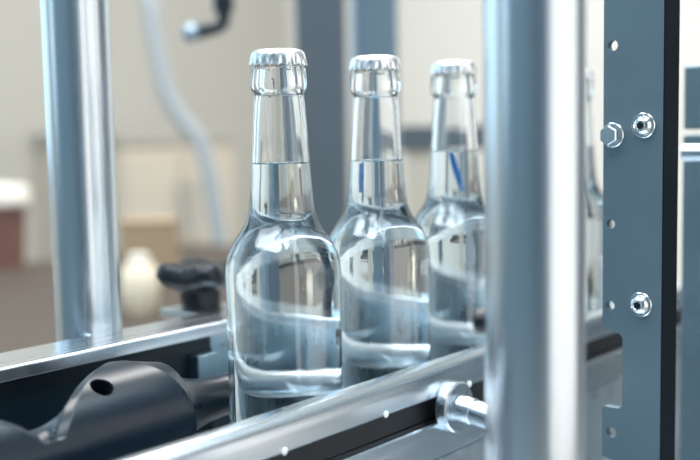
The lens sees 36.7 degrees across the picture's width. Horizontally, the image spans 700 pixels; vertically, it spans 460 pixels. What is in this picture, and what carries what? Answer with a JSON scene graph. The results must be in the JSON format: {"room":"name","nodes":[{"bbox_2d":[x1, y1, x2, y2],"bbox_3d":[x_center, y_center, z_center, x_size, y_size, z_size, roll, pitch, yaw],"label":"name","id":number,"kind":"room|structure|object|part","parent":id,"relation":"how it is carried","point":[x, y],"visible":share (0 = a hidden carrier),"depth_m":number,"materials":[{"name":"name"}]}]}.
{"room":"processing plant","nodes":[
{"label":"processing plant","id":0,"kind":"room"},
{"bbox_2d":[0,0,286,262],"bbox_3d":[-2.471,-0.779,2.686,0.100,3.400,6.900,3,7,39],"label":"wall","id":1,"kind":"structure","parent":0,"point":[210,76],"depth_m":4.60,"materials":[{"name":"beige paint"}]},
{"bbox_2d":[286,0,699,282],"bbox_3d":[2.041,-0.929,3.380,6.000,3.400,0.100,3,7,39],"label":"wall","id":2,"kind":"structure","parent":0,"point":[429,32],"depth_m":4.62,"materials":[{"name":"white paint"}]},
{"bbox_3d":[-0.141,-2.359,0.596,6.200,0.060,6.900,3,7,39],"label":"ceiling","id":3,"kind":"structure","parent":0,"visible":0},
{"bbox_2d":[141,0,226,244],"bbox_3d":[-0.481,-0.846,2.996,0.288,3.400,0.071,1,6,24],"label":"air hose","id":4,"kind":"object","parent":3,"relation":"hanging from","point":[167,93],"visible":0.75,"depth_m":3.03,"materials":[{"name":"grey plastic"}]},
{"bbox_2d":[182,0,233,41],"bbox_3d":[-0.200,-1.310,1.244,0.067,2.150,0.026,-2,6,-13],"label":"handle","id":5,"kind":"object","parent":3,"relation":"hanging from","point":[190,32],"visible":1,"depth_m":1.34,"materials":[{"name":"black metal"}]},
{"bbox_3d":[-0.176,-0.258,1.345,0.048,0.032,0.020,-2,6,-12],"label":"crank arm","id":6,"kind":"part","parent":5,"relation":"part of","materials":[{"name":"black metal"}]},
{"bbox_3d":[-0.181,-1.325,1.247,0.026,2.122,0.026,3,7,39],"label":"hanger rod","id":7,"kind":"part","parent":5,"relation":"part of","materials":[{"name":"black metal"}]},
{"bbox_3d":[-0.077,1.080,0.927,6.200,0.050,6.900,3,7,39],"label":"floor","id":8,"kind":"structure","parent":0,"visible":0},
{"bbox_2d":[0,242,230,352],"bbox_3d":[-0.500,0.531,2.071,0.950,0.838,1.380,3,7,39],"label":"bench","id":9,"kind":"object","parent":8,"relation":"on","point":[27,317],"visible":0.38,"depth_m":1.88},
{"bbox_2d":[0,183,30,268],"bbox_3d":[-0.798,-0.012,2.405,0.142,0.190,0.142,3,7,39],"label":"pail","id":10,"kind":"object","parent":9,"relation":"on","point":[14,198],"visible":1,"depth_m":2.37,"materials":[{"name":"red plastic"}]},
{"bbox_3d":[-0.799,-0.083,2.398,0.142,0.048,0.142,3,7,39],"label":"lid","id":11,"kind":"part","parent":10,"relation":"part of","materials":[{"name":"white plastic"}]},
{"bbox_2d":[120,252,159,317],"bbox_3d":[-0.343,0.088,1.720,0.065,0.105,0.065,3,7,39],"label":"jar","id":12,"kind":"object","parent":9,"relation":"on","point":[140,287],"visible":0.94,"depth_m":1.70,"materials":[{"name":"beige ceramic"}]},
{"bbox_3d":[-0.343,0.045,1.715,0.033,0.016,0.033,3,7,39],"label":"jar lid","id":13,"kind":"part","parent":12,"relation":"part of","materials":[{"name":"white plastic"}]},
{"bbox_2d":[118,217,179,282],"bbox_3d":[-0.403,0.040,2.133,0.107,0.123,0.084,-1,6,0],"label":"carton","id":14,"kind":"object","parent":9,"relation":"on","point":[158,238],"visible":0.62,"depth_m":2.09,"materials":[{"name":"brown cardboard"}]},
{"bbox_2d":[31,130,237,260],"bbox_3d":[-0.827,0.177,4.241,0.563,1.139,0.609,3,7,39],"label":"storage cabinet","id":15,"kind":"object","parent":8,"relation":"on","point":[158,174],"visible":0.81,"depth_m":4.04,"materials":[{"name":"beige"}]},
{"bbox_3d":[-0.728,0.210,3.981,0.018,0.999,0.260,3,7,39],"label":"door","id":16,"kind":"part","parent":15,"relation":"part of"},
{"bbox_3d":[-0.651,-0.087,4.015,0.030,0.200,0.016,3,7,39],"label":"handle","id":17,"kind":"part","parent":15,"relation":"part of","materials":[{"name":"metal"}]},
{"bbox_3d":[-0.601,-0.094,4.077,0.030,0.200,0.016,3,7,39],"label":"handle","id":18,"kind":"part","parent":15,"relation":"part of","materials":[{"name":"metal"}]},
{"bbox_3d":[-0.551,0.186,4.197,0.018,0.999,0.260,3,7,39],"label":"door","id":19,"kind":"part","parent":15,"relation":"part of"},
{"bbox_2d":[295,0,347,236],"bbox_3d":[-0.041,-0.236,1.536,0.131,2.450,0.130,-1,6,0],"label":"column","id":20,"kind":"structure","parent":8,"relation":"on","point":[320,28],"depth_m":1.51,"materials":[{"name":"metal"}]},
{"bbox_2d":[351,0,397,57],"bbox_3d":[0.039,-0.251,1.677,0.132,2.450,0.130,-1,6,0],"label":"steel column","id":21,"kind":"structure","parent":8,"relation":"on","point":[373,22],"depth_m":1.64,"materials":[{"name":"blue metal"}]},
{"bbox_2d":[400,125,482,216],"bbox_3d":[0.244,0.376,1.972,0.288,1.138,0.040,-1,6,0],"label":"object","id":22,"kind":"structure","parent":8,"relation":"on","point":[416,140],"depth_m":1.91,"materials":[{"name":"stone"}]},
{"bbox_3d":[0.136,0.400,1.973,0.046,1.095,0.024,-1,6,0],"label":"cream panel","id":23,"kind":"part","parent":22,"relation":"part of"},
{"bbox_2d":[675,446,679,459],"bbox_3d":[0.019,0.642,0.696,0.660,0.862,0.980,3,7,39],"label":"bed","id":24,"kind":"object","parent":8,"relation":"on","point":[677,449],"visible":0.02,"depth_m":0.88,"materials":[{"name":"grey metal"}]},
{"bbox_2d":[40,0,121,341],"bbox_3d":[-0.174,-0.282,0.644,0.058,0.994,0.058,3,7,39],"label":"support post","id":25,"kind":"object","parent":24,"relation":"on","point":[76,34],"visible":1,"depth_m":0.65,"materials":[{"name":"silver metal"}]},
{"bbox_2d":[0,361,229,459],"bbox_3d":[-0.039,0.136,0.661,0.064,0.154,0.700,3,7,39],"label":"screw","id":26,"kind":"object","parent":24,"relation":"on","point":[121,409],"visible":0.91,"depth_m":0.53,"materials":[{"name":"black plastic"}]},
{"bbox_2d":[90,380,112,395],"bbox_3d":[-0.126,0.082,0.529,0.015,0.014,0.012,3,7,39],"label":"hole","id":27,"kind":"object","parent":26,"relation":"attached to","point":[97,387],"depth_m":0.53,"materials":[{"name":"black metal"}]},
{"bbox_2d":[0,257,229,434],"bbox_3d":[-0.106,0.112,0.740,0.095,0.174,0.800,3,7,39],"label":"guard rail","id":28,"kind":"object","parent":24,"relation":"on","point":[37,382],"depth_m":0.65,"materials":[{"name":"silver metal"}]},
{"bbox_3d":[-0.107,0.042,0.759,0.054,0.039,0.053,2,6,27],"label":"star knob","id":29,"kind":"part","parent":28,"relation":"part of","materials":[{"name":"black plastic"}]},
{"bbox_2d":[118,281,681,459],"bbox_3d":[0.070,0.148,0.599,0.089,0.138,0.800,3,7,39],"label":"rail","id":30,"kind":"object","parent":24,"relation":"on","point":[434,409],"visible":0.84,"depth_m":0.59,"materials":[{"name":"silver metal"}]},
{"bbox_2d":[435,380,472,432],"bbox_3d":[0.061,0.103,0.618,0.008,0.030,0.030,3,7,39],"label":"washer","id":31,"kind":"object","parent":30,"relation":"in","point":[453,398],"depth_m":0.61,"materials":[{"name":"silver metal"}]},
{"bbox_3d":[0.088,0.109,0.597,0.063,0.023,0.016,3,7,39],"label":"clamp rod","id":32,"kind":"part","parent":30,"relation":"part of","materials":[{"name":"silver metal"}]},
{"bbox_2d":[472,0,586,459],"bbox_3d":[0.072,-0.264,0.414,0.058,0.994,0.058,3,7,39],"label":"support post","id":33,"kind":"object","parent":24,"relation":"on","point":[532,319],"visible":1,"depth_m":0.42,"materials":[{"name":"silver metal"}]},
{"bbox_2d":[600,0,679,459],"bbox_3d":[0.163,-0.049,0.598,0.041,0.510,0.025,2,6,26],"label":"plate","id":34,"kind":"object","parent":24,"relation":"on","point":[639,134],"visible":1,"depth_m":0.60,"materials":[{"name":"teal paint"}]},
{"bbox_2d":[600,123,624,146],"bbox_3d":[0.148,-0.054,0.599,0.014,0.014,0.007,3,7,39],"label":"bolt","id":35,"kind":"object","parent":34,"relation":"in","point":[612,134],"depth_m":0.60,"materials":[{"name":"silver metal"}]},
{"bbox_2d":[628,292,652,316],"bbox_3d":[0.165,0.042,0.599,0.014,0.014,0.002,3,7,39],"label":"bolt","id":36,"kind":"object","parent":34,"relation":"in","point":[640,304],"depth_m":0.60,"materials":[{"name":"silver metal"}]},
{"bbox_2d":[631,113,655,137],"bbox_3d":[0.164,-0.058,0.589,0.014,0.014,0.002,3,7,39],"label":"bolt","id":37,"kind":"object","parent":34,"relation":"in","point":[643,125],"depth_m":0.59,"materials":[{"name":"silver metal"}]},
{"bbox_2d":[680,65,699,459],"bbox_3d":[0.278,0.042,0.701,0.126,0.306,0.072,3,7,39],"label":"frame","id":38,"kind":"object","parent":24,"relation":"on","point":[690,150],"visible":1,"depth_m":0.74,"materials":[{"name":"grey metal"}]},
{"bbox_3d":[0.265,-0.049,0.667,0.110,0.012,0.012,3,7,37],"label":"cross rod","id":39,"kind":"part","parent":38,"relation":"part of","materials":[{"name":"silver metal"}]},
{"bbox_3d":[0.040,0.165,0.686,0.066,0.088,0.723,3,7,39],"label":"conveyor belt","id":40,"kind":"object","parent":24,"relation":"on","visible":0},
{"bbox_2d":[225,48,342,423],"bbox_3d":[-0.037,0.017,0.581,0.064,0.231,0.064,3,7,35],"label":"glass bottle","id":41,"kind":"object","parent":40,"relation":"on","point":[283,276],"visible":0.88,"depth_m":0.56,"materials":[{"name":"clear glass"}]},
{"bbox_2d":[330,55,430,387],"bbox_3d":[0.017,0.009,0.647,0.064,0.231,0.064,3,7,35],"label":"glass bottle","id":42,"kind":"object","parent":40,"relation":"on","point":[383,250],"visible":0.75,"depth_m":0.62,"materials":[{"name":"clear glass"}]},
{"bbox_2d":[415,60,484,359],"bbox_3d":[0.071,0.002,0.712,0.064,0.231,0.064,3,7,35],"label":"glass bottle","id":43,"kind":"object","parent":40,"relation":"on","point":[451,216],"visible":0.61,"depth_m":0.69,"materials":[{"name":"clear glass"}]},
{"bbox_2d":[586,69,614,310],"bbox_3d":[0.179,-0.013,0.844,0.064,0.231,0.064,4,8,43],"label":"glass bottle","id":44,"kind":"object","parent":40,"relation":"on","point":[594,195],"visible":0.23,"depth_m":0.82,"materials":[{"name":"clear glass"}]}
]}

